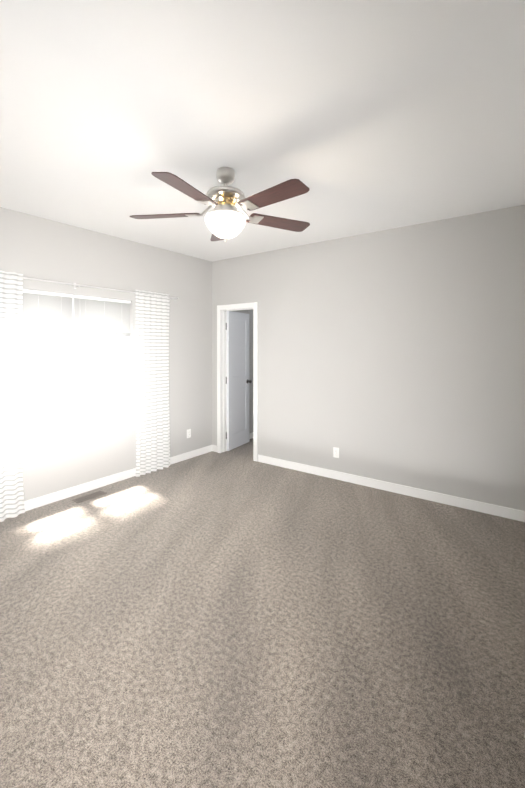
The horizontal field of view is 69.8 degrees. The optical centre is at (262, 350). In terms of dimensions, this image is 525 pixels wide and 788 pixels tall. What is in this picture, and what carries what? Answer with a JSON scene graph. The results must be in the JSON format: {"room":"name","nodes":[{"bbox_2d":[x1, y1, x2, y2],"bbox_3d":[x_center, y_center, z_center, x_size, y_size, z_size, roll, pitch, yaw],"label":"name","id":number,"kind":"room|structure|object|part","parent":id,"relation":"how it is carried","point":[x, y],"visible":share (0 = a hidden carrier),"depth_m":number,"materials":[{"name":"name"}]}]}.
{"room":"empty bedroom","nodes":[
{"label":"empty bedroom","id":0,"kind":"room"},
{"bbox_2d":[0,207,252,500],"bbox_3d":[-1.558,0.104,4.443,0.150,2.740,6.640,0,1,36],"label":"wall","id":1,"kind":"structure","parent":0,"point":[32,246],"depth_m":4.27,"materials":[{"name":"grey paint"}]},
{"bbox_2d":[21,292,134,452],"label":"window","id":2,"kind":"structure","parent":1,"relation":"in","point":[70,368],"depth_m":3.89,"materials":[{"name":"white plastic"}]},
{"bbox_3d":[-1.990,0.180,3.898,0.031,1.410,1.260,0,1,36],"label":"glass","id":3,"kind":"part","parent":2,"relation":"part of","materials":[{"name":"clear glass"}]},
{"bbox_2d":[22,289,130,449],"bbox_3d":[-1.912,0.230,3.842,0.090,1.596,1.338,0,1,36],"label":"window blind","id":4,"kind":"object","parent":2,"relation":"attached to","point":[48,311],"visible":0.85,"depth_m":3.86,"materials":[{"name":"white plastic"}]},
{"bbox_2d":[0,270,178,521],"bbox_3d":[-1.867,0.390,3.804,0.110,2.158,2.616,0,1,36],"label":"curtain","id":5,"kind":"object","parent":1,"relation":"attached to","point":[152,374],"visible":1,"depth_m":4.33,"materials":[{"name":"white fabric"}]},
{"bbox_2d":[24,445,214,510],"bbox_3d":[-2.047,1.435,3.638,0.030,0.095,4.500,0,1,36],"label":"baseboard","id":6,"kind":"structure","parent":1,"relation":"attached to","point":[40,501],"depth_m":3.99,"materials":[{"name":"white wood"}]},
{"bbox_2d":[187,429,190,437],"bbox_3d":[-0.995,1.127,5.089,0.007,0.115,0.070,0,1,36],"label":"electrical outlet","id":7,"kind":"object","parent":1,"relation":"attached to","point":[188,433],"visible":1,"depth_m":5.09,"materials":[{"name":"white plastic"}]},
{"bbox_2d":[0,438,524,787],"bbox_3d":[0.728,1.542,2.782,5.820,0.100,6.640,0,1,36],"label":"floor","id":8,"kind":"structure","parent":0,"point":[237,617],"depth_m":1.97,"materials":[{"name":"carpet"}]},
{"bbox_2d":[72,490,106,502],"bbox_3d":[-1.743,1.477,3.800,0.115,0.007,0.305,0,1,36],"label":"floor vent","id":9,"kind":"object","parent":8,"relation":"in","point":[88,496],"visible":1,"depth_m":3.79,"materials":[{"name":"brown metal"}]},
{"bbox_2d":[0,0,524,261],"bbox_3d":[0.728,-1.298,2.751,5.820,0.100,6.640,0,1,36],"label":"ceiling","id":10,"kind":"structure","parent":0,"point":[358,117],"depth_m":1.96,"materials":[{"name":"white paint"}]},
{"bbox_2d":[130,167,309,242],"bbox_3d":[-0.244,-0.996,2.586,1.304,0.499,1.316,0,1,36],"label":"ceiling fan","id":11,"kind":"object","parent":10,"relation":"hanging from","point":[225,219],"visible":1,"depth_m":2.52,"materials":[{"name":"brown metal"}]},
{"bbox_2d":[212,205,524,510],"bbox_3d":[1.069,0.106,4.203,4.370,2.740,0.120,0,1,36],"label":"wall","id":12,"kind":"structure","parent":0,"point":[396,355],"depth_m":3.88,"materials":[{"name":"grey paint"}]},
{"bbox_2d":[217,302,257,460],"bbox_3d":[-0.314,0.415,5.221,0.720,2.100,0.152,0,1,36],"label":"door frame","id":13,"kind":"structure","parent":12,"relation":"attached to","point":[222,310],"depth_m":5.34,"materials":[{"name":"white wood"}]},
{"bbox_2d":[226,311,251,450],"bbox_3d":[-0.366,0.442,5.691,0.167,2.020,0.610,0,1,28],"label":"door","id":14,"kind":"structure","parent":13,"relation":"attached to","point":[238,381],"depth_m":5.65,"materials":[{"name":"white wood"}]},
{"bbox_2d":[333,447,338,457],"bbox_3d":[0.841,1.170,4.302,0.070,0.115,0.007,0,1,36],"label":"electrical outlet","id":15,"kind":"object","parent":12,"relation":"attached to","point":[335,452],"visible":1,"depth_m":4.30,"materials":[{"name":"white plastic"}]},
{"bbox_2d":[258,454,524,521],"bbox_3d":[1.318,1.432,3.949,3.410,0.095,0.017,0,1,36],"label":"baseboard","id":16,"kind":"structure","parent":12,"relation":"attached to","point":[451,500],"depth_m":3.84,"materials":[{"name":"white wood"}]}
]}

